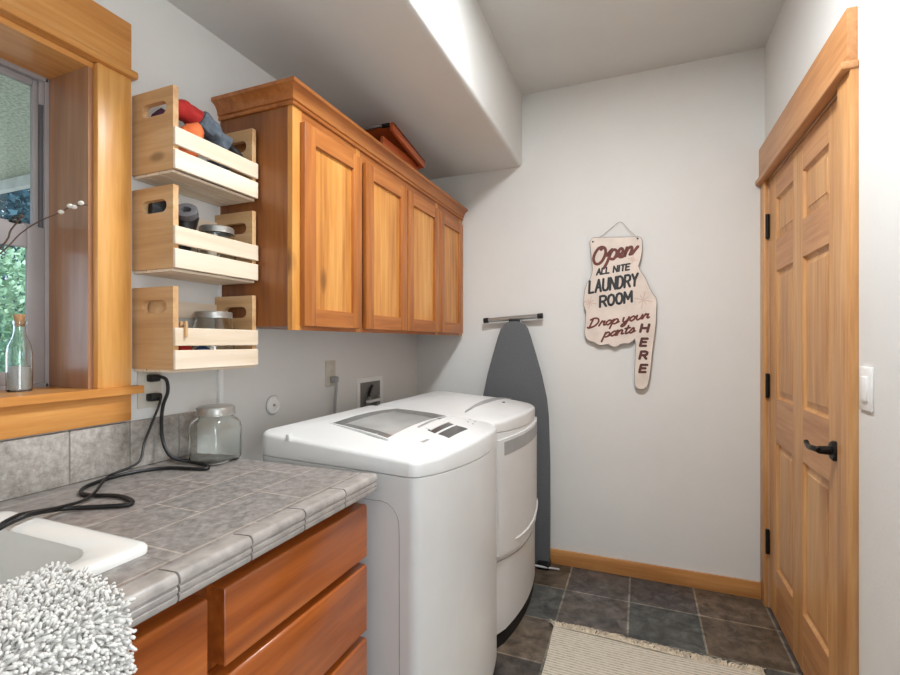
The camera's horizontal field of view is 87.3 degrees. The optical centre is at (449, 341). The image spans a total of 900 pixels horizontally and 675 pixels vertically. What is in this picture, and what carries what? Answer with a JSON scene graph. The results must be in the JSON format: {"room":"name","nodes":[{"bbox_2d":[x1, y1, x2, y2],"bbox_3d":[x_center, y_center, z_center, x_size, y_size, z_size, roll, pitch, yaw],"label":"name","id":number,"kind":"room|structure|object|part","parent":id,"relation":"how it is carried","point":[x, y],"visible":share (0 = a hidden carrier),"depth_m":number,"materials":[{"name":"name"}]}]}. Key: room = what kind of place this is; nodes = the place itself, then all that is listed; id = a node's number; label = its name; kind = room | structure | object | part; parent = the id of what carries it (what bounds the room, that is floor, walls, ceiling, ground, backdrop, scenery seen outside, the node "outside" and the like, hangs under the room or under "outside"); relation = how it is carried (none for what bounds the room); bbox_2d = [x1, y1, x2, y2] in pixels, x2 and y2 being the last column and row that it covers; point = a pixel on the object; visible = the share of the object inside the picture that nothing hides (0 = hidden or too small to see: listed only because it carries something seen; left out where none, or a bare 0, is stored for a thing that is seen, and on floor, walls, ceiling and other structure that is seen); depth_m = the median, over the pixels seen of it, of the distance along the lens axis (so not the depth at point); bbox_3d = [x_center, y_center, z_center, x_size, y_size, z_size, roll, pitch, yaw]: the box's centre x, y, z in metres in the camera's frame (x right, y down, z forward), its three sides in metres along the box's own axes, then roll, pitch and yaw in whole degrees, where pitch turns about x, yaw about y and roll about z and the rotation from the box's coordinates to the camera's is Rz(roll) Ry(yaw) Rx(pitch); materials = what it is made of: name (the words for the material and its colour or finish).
{"room":"laundry room","nodes":[
{"label":"laundry room","id":0,"kind":"room"},
{"bbox_2d":[0,0,416,460],"bbox_3d":[-1.141,-0.092,1.020,0.220,2.725,4.440,0,0,22],"label":"wall","id":1,"kind":"structure","parent":0,"point":[169,47],"depth_m":1.68,"materials":[{"name":"white paint"}]},
{"bbox_2d":[0,0,143,439],"bbox_3d":[-1.206,-0.332,0.798,0.246,1.097,1.239,0,0,22],"label":"window","id":2,"kind":"structure","parent":1,"relation":"in","point":[78,261],"depth_m":1.24,"materials":[{"name":"wood"}]},
{"bbox_2d":[5,314,32,391],"bbox_3d":[-1.062,0.027,1.163,0.051,0.190,0.051,0,0,22],"label":"glass bottle","id":3,"kind":"object","parent":2,"relation":"on","point":[19,351],"visible":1,"depth_m":1.15,"materials":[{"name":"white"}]},
{"bbox_3d":[-1.295,-0.494,0.839,0.016,0.419,0.944,0,0,22],"label":"sash","id":4,"kind":"part","parent":2,"relation":"part of","materials":[{"name":"plastic"}]},
{"bbox_3d":[-1.281,-0.099,0.838,0.011,0.419,0.953,0,0,22],"label":"sash","id":5,"kind":"part","parent":2,"relation":"part of","materials":[{"name":"plastic"}]},
{"bbox_3d":[-1.295,-0.298,0.840,0.040,0.855,0.998,0,0,22],"label":"frame","id":6,"kind":"part","parent":2,"relation":"part of","materials":[{"name":"plastic"}]},
{"bbox_3d":[-1.206,0.133,0.798,0.246,0.021,1.239,0,0,22],"label":"sill","id":7,"kind":"part","parent":2,"relation":"part of","materials":[{"name":"brown wood"}]},
{"bbox_3d":[-0.910,-0.303,1.272,0.020,0.853,0.088,0,0,22],"label":"casing","id":8,"kind":"part","parent":2,"relation":"part of","materials":[{"name":"brown wood"}]},
{"bbox_3d":[-1.169,0.037,0.924,0.080,0.170,0.080,0,0,22],"label":"vase","id":9,"kind":"object","parent":2,"relation":"on","visible":0},
{"bbox_2d":[0,214,23,248],"bbox_3d":[-1.065,-0.089,0.999,0.264,0.384,0.048,0,0,-26],"label":"twig","id":10,"kind":"object","parent":9,"relation":"in","point":[21,216],"visible":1,"depth_m":1.03,"materials":[{"name":"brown plant"}]},
{"bbox_2d":[0,201,86,253],"bbox_3d":[-1.016,-0.113,1.030,0.368,0.432,0.049,0,0,-29],"label":"twig","id":11,"kind":"object","parent":9,"relation":"in","point":[81,203],"visible":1,"depth_m":1.09,"materials":[{"name":"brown plant"}]},
{"bbox_2d":[0,411,196,501],"bbox_3d":[-1.078,0.289,0.865,0.014,0.134,1.399,0,0,22],"label":"tile backsplash","id":12,"kind":"structure","parent":1,"relation":"attached to","point":[39,463],"depth_m":1.20,"materials":[{"name":"tile"}]},
{"bbox_2d":[137,372,161,408],"bbox_3d":[-0.875,0.132,1.375,0.009,0.118,0.072,0,0,22],"label":"wall outlet","id":13,"kind":"object","parent":1,"relation":"attached to","point":[149,387],"visible":0.66,"depth_m":1.36,"materials":[{"name":"white plastic"}]},
{"bbox_2d":[145,391,155,401],"bbox_3d":[-0.873,0.158,1.374,0.005,0.028,0.034,0,0,22],"label":"socket","id":14,"kind":"object","parent":13,"relation":"attached to","point":[146,392],"depth_m":1.37,"materials":[{"name":"white plastic"}]},
{"bbox_2d":[145,373,155,383],"bbox_3d":[-0.873,0.106,1.374,0.005,0.028,0.034,0,0,22],"label":"socket","id":15,"kind":"object","parent":13,"relation":"attached to","point":[146,382],"depth_m":1.37,"materials":[{"name":"plastic"}]},
{"bbox_2d":[132,85,257,206],"bbox_3d":[-0.761,-0.576,1.434,0.173,0.234,0.297,0,0,22],"label":"wooden crate","id":16,"kind":"object","parent":1,"relation":"attached to","point":[157,159],"visible":0.94,"depth_m":1.33,"materials":[{"name":"brown wood"}]},
{"bbox_3d":[-0.818,-0.580,1.306,0.163,0.226,0.016,0,0,22],"label":"panel","id":17,"kind":"part","parent":16,"relation":"part of","materials":[{"name":"brown wood"}]},
{"bbox_2d":[151,108,164,116],"bbox_3d":[-0.830,-0.591,1.364,0.085,0.163,0.078,0,0,22],"label":"cloth","id":18,"kind":"object","parent":16,"relation":"in","point":[159,111],"visible":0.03,"depth_m":1.34,"materials":[{"name":"purple fabric"}]},
{"bbox_2d":[178,122,203,171],"bbox_3d":[-0.751,-0.559,1.341,0.079,0.158,0.109,0,0,22],"label":"cloth","id":19,"kind":"object","parent":16,"relation":"on","point":[195,128],"visible":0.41,"depth_m":1.33,"materials":[{"name":"orange fabric"}]},
{"bbox_2d":[178,99,242,156],"bbox_3d":[-0.740,-0.640,1.440,0.091,0.121,0.232,0,0,22],"label":"glove","id":20,"kind":"object","parent":16,"relation":"on","point":[187,112],"visible":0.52,"depth_m":1.40,"materials":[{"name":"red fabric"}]},
{"bbox_2d":[200,160,230,187],"bbox_3d":[-0.723,-0.517,1.456,0.076,0.087,0.110,0,0,22],"label":"cloth","id":21,"kind":"object","parent":16,"relation":"on","point":[209,161],"visible":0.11,"depth_m":1.43,"materials":[{"name":"grey fabric"}]},
{"bbox_3d":[-0.713,-0.580,1.565,0.163,0.226,0.016,0,0,22],"label":"panel","id":22,"kind":"part","parent":16,"relation":"part of","materials":[{"name":"brown wood"}]},
{"bbox_2d":[132,184,257,284],"bbox_3d":[-0.761,-0.309,1.434,0.173,0.234,0.297,0,0,22],"label":"wooden crate","id":23,"kind":"object","parent":1,"relation":"attached to","point":[156,237],"visible":0.96,"depth_m":1.32,"materials":[{"name":"brown wood"}]},
{"bbox_3d":[-0.818,-0.313,1.306,0.163,0.226,0.016,0,0,22],"label":"panel","id":24,"kind":"part","parent":23,"relation":"part of","materials":[{"name":"brown wood"}]},
{"bbox_2d":[148,201,166,213],"bbox_3d":[-0.837,-0.315,1.358,0.071,0.191,0.070,0,0,37],"label":"pouch","id":25,"kind":"object","parent":23,"relation":"in","point":[156,207],"visible":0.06,"depth_m":1.33,"materials":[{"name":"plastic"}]},
{"bbox_2d":[178,203,198,250],"bbox_3d":[-0.756,-0.308,1.347,0.093,0.176,0.076,0,0,22],"label":"roll","id":26,"kind":"object","parent":23,"relation":"in","point":[188,214],"visible":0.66,"depth_m":1.33,"materials":[{"name":"plastic"}]},
{"bbox_2d":[197,224,235,277],"bbox_3d":[-0.734,-0.280,1.484,0.112,0.158,0.112,0,0,22],"label":"glass jar","id":27,"kind":"object","parent":23,"relation":"in","point":[218,230],"visible":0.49,"depth_m":1.44,"materials":[{"name":"white"}]},
{"bbox_3d":[-0.734,-0.348,1.484,0.104,0.020,0.104,0,0,22],"label":"lid","id":28,"kind":"part","parent":27,"relation":"part of","materials":[{"name":"metal"}]},
{"bbox_3d":[-0.713,-0.313,1.565,0.163,0.226,0.016,0,0,22],"label":"panel","id":29,"kind":"part","parent":23,"relation":"part of","materials":[{"name":"brown wood"}]},
{"bbox_2d":[132,286,257,372],"bbox_3d":[-0.761,-0.034,1.434,0.173,0.234,0.297,0,0,22],"label":"wooden crate","id":30,"kind":"object","parent":1,"relation":"attached to","point":[156,337],"visible":0.97,"depth_m":1.32,"materials":[{"name":"brown wood"}]},
{"bbox_3d":[-0.818,-0.038,1.306,0.163,0.226,0.016,0,0,22],"label":"panel","id":31,"kind":"part","parent":30,"relation":"part of","materials":[{"name":"brown wood"}]},
{"bbox_2d":[179,321,187,336],"bbox_3d":[-0.731,-0.035,1.292,0.027,0.044,0.007,0,0,22],"label":"clothespin","id":32,"kind":"object","parent":30,"relation":"attached to","point":[181,325],"visible":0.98,"depth_m":1.29,"materials":[{"name":"brown wood"}]},
{"bbox_2d":[178,346,192,349],"bbox_3d":[-0.756,0.039,1.333,0.054,0.067,0.061,0,0,22],"label":"cloth bundle","id":33,"kind":"object","parent":30,"relation":"on","point":[179,347],"visible":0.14,"depth_m":1.32,"materials":[{"name":"red fabric"}]},
{"bbox_2d":[195,346,210,349],"bbox_3d":[-0.732,0.042,1.394,0.051,0.063,0.057,0,0,22],"label":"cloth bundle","id":34,"kind":"object","parent":30,"relation":"in","point":[199,347],"visible":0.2,"depth_m":1.38,"materials":[{"name":"blue fabric"}]},
{"bbox_2d":[192,311,234,349],"bbox_3d":[-0.738,-0.009,1.473,0.120,0.168,0.120,0,0,22],"label":"glass jar","id":35,"kind":"object","parent":30,"relation":"in","point":[203,319],"visible":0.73,"depth_m":1.43,"materials":[{"name":"white"}]},
{"bbox_3d":[-0.738,-0.084,1.473,0.112,0.020,0.112,0,0,22],"label":"lid","id":36,"kind":"part","parent":35,"relation":"part of","materials":[{"name":"metal"}]},
{"bbox_3d":[-0.713,-0.038,1.565,0.163,0.226,0.016,0,0,22],"label":"panel","id":37,"kind":"part","parent":30,"relation":"part of","materials":[{"name":"brown wood"}]},
{"bbox_2d":[217,285,222,403],"bbox_3d":[-0.781,-0.106,1.602,0.013,0.648,0.018,0,0,22],"label":"wall strip","id":38,"kind":"object","parent":1,"relation":"attached to","point":[219,287],"visible":0.12,"depth_m":1.60,"materials":[{"name":"white paint"}]},
{"bbox_2d":[266,395,280,414],"bbox_3d":[-0.687,0.246,1.838,0.012,0.076,0.076,0,0,22],"label":"drain cover","id":39,"kind":"object","parent":1,"relation":"attached to","point":[273,403],"visible":1,"depth_m":1.83,"materials":[{"name":"plastic"}]},
{"bbox_2d":[325,360,335,386],"bbox_3d":[-0.551,0.145,2.179,0.009,0.118,0.072,0,0,22],"label":"wall outlet","id":40,"kind":"object","parent":1,"relation":"attached to","point":[330,366],"visible":0.82,"depth_m":2.17,"materials":[{"name":"white plastic"}]},
{"bbox_2d":[331,376,338,413],"bbox_3d":[-0.531,0.274,2.173,0.032,0.232,0.028,0,0,22],"label":"power cord","id":41,"kind":"object","parent":40,"relation":"hanging from","point":[334,379],"visible":0.87,"depth_m":2.16,"materials":[{"name":"grey plastic"}]},
{"bbox_2d":[211,76,467,335],"bbox_3d":[-0.345,-0.427,2.241,0.345,0.779,1.574,0,0,22],"label":"upper cabinet","id":42,"kind":"object","parent":1,"relation":"attached to","point":[351,236],"visible":1,"depth_m":1.69,"materials":[{"name":"brown wood"}]},
{"bbox_3d":[-0.414,-0.081,1.679,0.020,0.058,0.222,0,0,22],"label":"rail","id":43,"kind":"part","parent":42,"relation":"part of","materials":[{"name":"brown wood"}]},
{"bbox_3d":[-0.418,-0.382,1.681,0.009,0.550,0.228,0,0,22],"label":"cabinet door","id":44,"kind":"part","parent":42,"relation":"part of","materials":[{"name":"brown wood"}]},
{"bbox_3d":[-0.414,-0.683,1.679,0.020,0.058,0.222,0,0,22],"label":"rail","id":45,"kind":"part","parent":42,"relation":"part of","materials":[{"name":"brown wood"}]},
{"bbox_3d":[-0.345,-0.785,2.241,0.345,0.064,1.574,0,0,22],"label":"crown molding","id":46,"kind":"part","parent":42,"relation":"part of","materials":[{"name":"brown wood"}]},
{"bbox_3d":[-0.218,-0.735,2.221,0.019,0.060,1.517,0,0,22],"label":"frame rail","id":47,"kind":"part","parent":42,"relation":"part of","materials":[{"name":"brown wood"}]},
{"bbox_3d":[-0.218,-0.056,2.221,0.019,0.034,1.517,0,0,22],"label":"frame rail","id":48,"kind":"part","parent":42,"relation":"part of","materials":[{"name":"brown wood"}]},
{"bbox_3d":[-0.278,-0.382,2.030,0.009,0.550,0.242,0,0,22],"label":"cabinet door","id":49,"kind":"part","parent":42,"relation":"part of","materials":[{"name":"brown wood"}]},
{"bbox_3d":[-0.273,-0.683,2.028,0.020,0.058,0.236,0,0,22],"label":"rail","id":50,"kind":"part","parent":42,"relation":"part of","materials":[{"name":"brown wood"}]},
{"bbox_3d":[-0.273,-0.081,2.028,0.020,0.058,0.236,0,0,22],"label":"rail","id":51,"kind":"part","parent":42,"relation":"part of","materials":[{"name":"brown wood"}]},
{"bbox_2d":[362,122,424,170],"bbox_3d":[-0.310,-0.882,2.260,0.255,0.174,0.360,0,0,22],"label":"wooden box","id":52,"kind":"object","parent":42,"relation":"on","point":[389,135],"visible":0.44,"depth_m":2.17,"materials":[{"name":"red wood"}]},
{"bbox_3d":[-0.385,-0.959,2.125,0.183,0.011,0.014,0,0,22],"label":"metal rod","id":53,"kind":"part","parent":52,"relation":"part of","materials":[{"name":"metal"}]},
{"bbox_3d":[-0.139,-0.382,2.376,0.009,0.550,0.257,0,0,22],"label":"cabinet door","id":54,"kind":"part","parent":42,"relation":"part of","materials":[{"name":"brown wood"}]},
{"bbox_3d":[-0.134,-0.683,2.373,0.020,0.058,0.251,0,0,22],"label":"rail","id":55,"kind":"part","parent":42,"relation":"part of","materials":[{"name":"brown wood"}]},
{"bbox_3d":[-0.134,-0.081,2.373,0.020,0.058,0.251,0,0,22],"label":"rail","id":56,"kind":"part","parent":42,"relation":"part of","materials":[{"name":"brown wood"}]},
{"bbox_3d":[0.001,-0.382,2.722,0.009,0.550,0.240,0,0,22],"label":"cabinet door","id":57,"kind":"part","parent":42,"relation":"part of","materials":[{"name":"brown wood"}]},
{"bbox_3d":[0.006,-0.081,2.720,0.020,0.058,0.234,0,0,22],"label":"rail","id":58,"kind":"part","parent":42,"relation":"part of","materials":[{"name":"brown wood"}]},
{"bbox_3d":[0.006,-0.683,2.720,0.020,0.058,0.234,0,0,22],"label":"rail","id":59,"kind":"part","parent":42,"relation":"part of","materials":[{"name":"brown wood"}]},
{"bbox_2d":[357,375,382,407],"bbox_3d":[-0.409,0.292,2.496,0.044,0.215,0.255,0,0,22],"label":"outlet box","id":60,"kind":"object","parent":1,"relation":"attached to","point":[369,389],"visible":0.64,"depth_m":2.48,"materials":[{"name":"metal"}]},
{"bbox_3d":[-0.424,0.295,2.502,0.002,0.170,0.200,0,0,22],"label":"plate","id":61,"kind":"part","parent":60,"relation":"part of","materials":[{"name":"white plastic"}]},
{"bbox_3d":[-0.400,0.308,2.485,0.020,0.013,0.130,0,0,22],"label":"valve handle","id":62,"kind":"part","parent":60,"relation":"part of","materials":[{"name":"white plastic"}]},
{"bbox_2d":[167,0,521,179],"bbox_3d":[-0.722,-1.245,0.852,0.684,0.420,4.440,0,0,22],"label":"soffit","id":63,"kind":"structure","parent":0,"point":[436,70],"depth_m":1.81,"materials":[{"name":"white paint"}]},
{"bbox_2d":[417,47,764,581],"bbox_3d":[0.658,-0.092,2.754,2.262,2.725,0.120,0,0,22],"label":"wall","id":64,"kind":"structure","parent":0,"point":[666,473],"depth_m":2.53,"materials":[{"name":"white paint"}]},
{"bbox_2d":[584,222,656,389],"bbox_3d":[0.921,-0.201,2.564,0.375,0.911,0.028,0,0,22],"label":"sign","id":65,"kind":"object","parent":64,"relation":"hanging from","point":[620,305],"visible":1,"depth_m":2.55,"materials":[{"name":"paint"}]},
{"bbox_2d":[550,548,760,599],"bbox_3d":[0.669,1.228,2.676,1.901,0.083,0.015,0,0,22],"label":"baseboard","id":66,"kind":"structure","parent":64,"relation":"attached to","point":[687,578],"depth_m":2.49,"materials":[{"name":"brown wood"}]},
{"bbox_2d":[477,0,784,94],"bbox_3d":[-0.157,-1.505,0.624,2.102,0.100,4.640,0,0,22],"label":"ceiling","id":67,"kind":"structure","parent":0,"point":[545,45],"depth_m":2.22,"materials":[{"name":"white paint"}]},
{"bbox_2d":[494,563,802,674],"bbox_3d":[-0.157,1.300,0.624,2.502,0.060,4.640,0,0,22],"label":"floor","id":68,"kind":"structure","parent":0,"point":[731,628],"depth_m":2.15,"materials":[{"name":"tile"}]},
{"bbox_2d":[129,503,366,674],"bbox_3d":[-0.782,0.835,0.744,0.650,0.870,1.395,0,0,22],"label":"base cabinet","id":69,"kind":"object","parent":68,"relation":"on","point":[299,607],"visible":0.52,"depth_m":0.96,"materials":[{"name":"brown wood"}]},
{"bbox_2d":[0,455,376,627],"bbox_3d":[-0.781,0.376,0.710,0.676,0.046,1.466,0,0,22],"label":"countertop","id":70,"kind":"structure","parent":69,"relation":"on","point":[198,528],"depth_m":0.98,"materials":[{"name":"tile"}]},
{"bbox_2d":[0,561,137,674],"bbox_3d":[-0.596,0.465,0.401,0.188,0.306,0.562,0,0,22],"label":"bath mat","id":71,"kind":"object","parent":70,"relation":"on","point":[57,619],"visible":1,"depth_m":0.58,"materials":[{"name":"white fabric"}]},
{"bbox_2d":[0,511,147,584],"bbox_3d":[-0.831,0.453,0.570,0.432,0.226,0.676,0,0,22],"label":"sink","id":72,"kind":"object","parent":70,"relation":"in","point":[31,543],"visible":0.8,"depth_m":0.83,"materials":[{"name":"ceramic"}]},
{"bbox_2d":[0,529,83,584],"bbox_3d":[-0.831,0.456,0.570,0.326,0.220,0.570,0,0,22],"label":"basin","id":73,"kind":"object","parent":72,"relation":"in","point":[22,551],"depth_m":0.84,"materials":[{"name":"white ceramic"}]},
{"bbox_2d":[0,393,161,525],"bbox_3d":[-0.878,0.257,0.804,0.135,0.217,1.162,0,0,7],"label":"power cord","id":74,"kind":"object","parent":70,"relation":"on","point":[151,397],"visible":1,"depth_m":1.23,"materials":[{"name":"black plastic"}]},
{"bbox_2d":[0,374,209,530],"bbox_3d":[-0.818,0.232,0.798,0.220,0.277,1.181,0,0,5],"label":"power cord","id":75,"kind":"object","parent":70,"relation":"on","point":[152,377],"visible":0.99,"depth_m":1.18,"materials":[{"name":"black plastic"}]},
{"bbox_2d":[188,404,241,464],"bbox_3d":[-0.700,0.273,1.409,0.116,0.165,0.116,0,0,22],"label":"glass jar","id":76,"kind":"object","parent":70,"relation":"on","point":[215,436],"visible":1,"depth_m":1.36,"materials":[{"name":"clear glass"}]},
{"bbox_3d":[-0.700,0.203,1.409,0.109,0.026,0.109,0,0,22],"label":"lid","id":77,"kind":"part","parent":76,"relation":"part of","materials":[{"name":"metal"}]},
{"bbox_3d":[-0.331,0.503,1.055,0.046,0.139,0.466,0,0,22],"label":"drawer","id":78,"kind":"part","parent":69,"relation":"part of","materials":[{"name":"brown wood"}]},
{"bbox_3d":[-0.331,0.682,1.055,0.046,0.175,0.466,0,0,22],"label":"drawer","id":79,"kind":"part","parent":69,"relation":"part of","materials":[{"name":"brown wood"}]},
{"bbox_3d":[-0.331,0.971,1.055,0.046,0.358,0.466,0,0,22],"label":"drawer","id":80,"kind":"part","parent":69,"relation":"part of","materials":[{"name":"brown wood"}]},
{"bbox_2d":[263,405,496,674],"bbox_3d":[-0.189,0.762,1.668,0.623,1.016,0.691,0,0,22],"label":"washer","id":81,"kind":"object","parent":68,"relation":"on","point":[430,561],"visible":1,"depth_m":1.36,"materials":[{"name":"white metal"}]},
{"bbox_3d":[-0.066,0.278,1.632,0.011,0.011,0.226,0,0,20],"label":"panel trim","id":82,"kind":"part","parent":81,"relation":"part of","materials":[{"name":"grey plastic"}]},
{"bbox_3d":[-0.041,0.281,1.603,0.028,0.014,0.176,0,0,22],"label":"lid handle","id":83,"kind":"part","parent":81,"relation":"part of","materials":[{"name":"white plastic"}]},
{"bbox_2d":[378,391,537,647],"bbox_3d":[0.082,0.769,2.334,0.646,1.002,0.701,0,0,22],"label":"dryer","id":84,"kind":"object","parent":68,"relation":"on","point":[515,422],"visible":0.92,"depth_m":2.09,"materials":[{"name":"white metal"}]},
{"bbox_3d":[0.347,0.653,2.221,0.056,0.503,0.674,0,0,23],"label":"door","id":85,"kind":"part","parent":84,"relation":"part of","materials":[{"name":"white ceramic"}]},
{"bbox_2d":[483,313,558,570],"bbox_3d":[0.393,0.552,2.706,0.467,1.436,0.114,0,0,22],"label":"ironing board","id":86,"kind":"object","parent":68,"relation":"on","point":[514,372],"visible":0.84,"depth_m":2.67,"materials":[{"name":"fabric"}]},
{"bbox_3d":[0.518,1.250,2.624,0.177,0.032,0.013,0,0,7],"label":"release rod","id":87,"kind":"part","parent":86,"relation":"part of","materials":[{"name":"metal"}]},
{"bbox_2d":[541,619,765,674],"bbox_3d":[0.591,1.259,1.386,0.847,0.024,1.328,0,0,22],"label":"rug","id":88,"kind":"object","parent":68,"relation":"on","point":[573,650],"visible":1,"depth_m":1.88,"materials":[{"name":"beige fabric"}]},
{"bbox_2d":[765,0,899,674],"bbox_3d":[0.790,-0.092,0.242,0.140,2.725,4.440,0,0,22],"label":"wall","id":89,"kind":"structure","parent":0,"point":[801,29],"depth_m":1.23,"materials":[{"name":"white paint"}]},
{"bbox_2d":[755,6,858,674],"bbox_3d":[1.370,0.159,1.818,0.162,2.222,1.083,0,0,22],"label":"door","id":90,"kind":"structure","parent":89,"relation":"in","point":[809,207],"depth_m":1.68,"materials":[{"name":"brown wood"}]},
{"bbox_3d":[1.531,0.245,2.295,0.020,2.050,0.078,0,0,22],"label":"casing","id":91,"kind":"part","parent":90,"relation":"part of","materials":[{"name":"brown wood"}]},
{"bbox_3d":[1.450,-0.709,2.014,0.037,0.113,0.250,0,0,22],"label":"rail","id":92,"kind":"part","parent":90,"relation":"part of","materials":[{"name":"brown wood"}]},
{"bbox_3d":[1.450,-0.394,2.014,0.037,0.142,0.250,0,0,22],"label":"rail","id":93,"kind":"part","parent":90,"relation":"part of","materials":[{"name":"brown wood"}]},
{"bbox_3d":[1.450,0.355,2.014,0.037,0.200,0.250,0,0,22],"label":"rail","id":94,"kind":"part","parent":90,"relation":"part of","materials":[{"name":"brown wood"}]},
{"bbox_3d":[1.450,1.147,2.014,0.037,0.223,0.250,0,0,22],"label":"rail","id":95,"kind":"part","parent":90,"relation":"part of","materials":[{"name":"brown wood"}]},
{"bbox_3d":[1.443,-0.558,2.017,0.018,0.187,0.250,0,0,22],"label":"panel","id":96,"kind":"part","parent":90,"relation":"part of","materials":[{"name":"brown wood"}]},
{"bbox_3d":[1.443,-0.034,2.017,0.018,0.578,0.250,0,0,22],"label":"panel","id":97,"kind":"part","parent":90,"relation":"part of","materials":[{"name":"brown wood"}]},
{"bbox_3d":[1.443,0.745,2.017,0.018,0.580,0.250,0,0,22],"label":"panel","id":98,"kind":"part","parent":90,"relation":"part of","materials":[{"name":"brown wood"}]},
{"bbox_3d":[1.188,0.343,1.550,0.026,0.025,0.122,0,0,22],"label":"lever","id":99,"kind":"part","parent":90,"relation":"part of","materials":[{"name":"metal"}]},
{"bbox_3d":[1.307,-0.709,1.661,0.037,0.113,0.268,0,0,22],"label":"rail","id":100,"kind":"part","parent":90,"relation":"part of","materials":[{"name":"brown wood"}]},
{"bbox_3d":[1.307,-0.394,1.661,0.037,0.142,0.268,0,0,22],"label":"rail","id":101,"kind":"part","parent":90,"relation":"part of","materials":[{"name":"brown wood"}]},
{"bbox_3d":[1.307,0.355,1.661,0.037,0.200,0.268,0,0,22],"label":"rail","id":102,"kind":"part","parent":90,"relation":"part of","materials":[{"name":"brown wood"}]},
{"bbox_3d":[1.307,1.147,1.661,0.037,0.223,0.268,0,0,22],"label":"rail","id":103,"kind":"part","parent":90,"relation":"part of","materials":[{"name":"brown wood"}]},
{"bbox_3d":[1.301,-0.558,1.663,0.018,0.187,0.268,0,0,22],"label":"panel","id":104,"kind":"part","parent":90,"relation":"part of","materials":[{"name":"brown wood"}]},
{"bbox_3d":[1.301,-0.034,1.663,0.018,0.578,0.268,0,0,22],"label":"panel","id":105,"kind":"part","parent":90,"relation":"part of","materials":[{"name":"brown wood"}]},
{"bbox_3d":[1.301,0.745,1.663,0.018,0.580,0.268,0,0,22],"label":"panel","id":106,"kind":"part","parent":90,"relation":"part of","materials":[{"name":"brown wood"}]},
{"bbox_3d":[1.195,0.344,1.497,0.046,0.064,0.064,0,0,22],"label":"handle","id":107,"kind":"part","parent":90,"relation":"part of","materials":[{"name":"metal"}]},
{"bbox_3d":[1.160,0.245,1.376,0.020,2.050,0.096,0,0,22],"label":"casing","id":108,"kind":"part","parent":90,"relation":"part of","materials":[{"name":"brown wood"}]},
{"bbox_2d":[859,366,873,411],"bbox_3d":[1.126,0.127,1.279,0.011,0.118,0.076,0,0,22],"label":"light switch","id":109,"kind":"object","parent":89,"relation":"attached to","point":[866,374],"visible":1,"depth_m":1.26,"materials":[{"name":"white plastic"}]},
{"label":"outside","id":110,"kind":"structure","parent":0,"visible":0},
{"bbox_3d":[-11.669,1.730,7.937,24.420,0.080,30.000,0,0,22],"label":"ground","id":111,"kind":"structure","parent":110,"visible":0},
{"bbox_2d":[0,314,12,371],"bbox_3d":[-5.284,0.469,4.511,1.843,2.487,1.834,0,0,22],"label":"bush","id":112,"kind":"object","parent":111,"relation":"on","point":[2,343],"visible":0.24,"depth_m":5.01,"materials":[{"name":"green plant"}]},
{"bbox_2d":[0,246,24,370],"bbox_3d":[-6.335,0.114,7.279,2.630,3.198,2.627,0,0,22],"label":"tree","id":113,"kind":"object","parent":111,"relation":"on","point":[7,286],"visible":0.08,"depth_m":6.66,"materials":[{"name":"green plant"}]},
{"bbox_2d":[0,188,29,352],"bbox_3d":[-9.756,-2.627,9.233,4.452,8.678,4.449,0,0,22],"label":"tree","id":114,"kind":"object","parent":111,"relation":"on","point":[12,202],"visible":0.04,"depth_m":9.21,"materials":[{"name":"green plant"}]},
{"bbox_2d":[0,190,29,310],"bbox_3d":[-15.373,-3.853,17.013,5.815,11.130,5.843,0,0,22],"label":"tree","id":115,"kind":"object","parent":111,"relation":"on","point":[17,197],"visible":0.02,"depth_m":15.63,"materials":[{"name":"green plant"}]},
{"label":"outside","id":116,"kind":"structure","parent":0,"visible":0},
{"bbox_2d":[0,74,29,179],"bbox_3d":[-4.594,-1.265,0.773,5.900,0.130,6.000,0,0,22],"label":"porch roof","id":117,"kind":"structure","parent":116,"point":[14,95],"depth_m":2.65,"materials":[{"name":"paint"}]},
{"bbox_2d":[0,174,29,193],"bbox_3d":[-3.463,-1.258,3.579,5.900,0.265,0.050,0,0,22],"label":"fascia","id":118,"kind":"object","parent":117,"relation":"attached to","point":[22,182],"depth_m":3.44,"materials":[{"name":"paint"}]}
]}

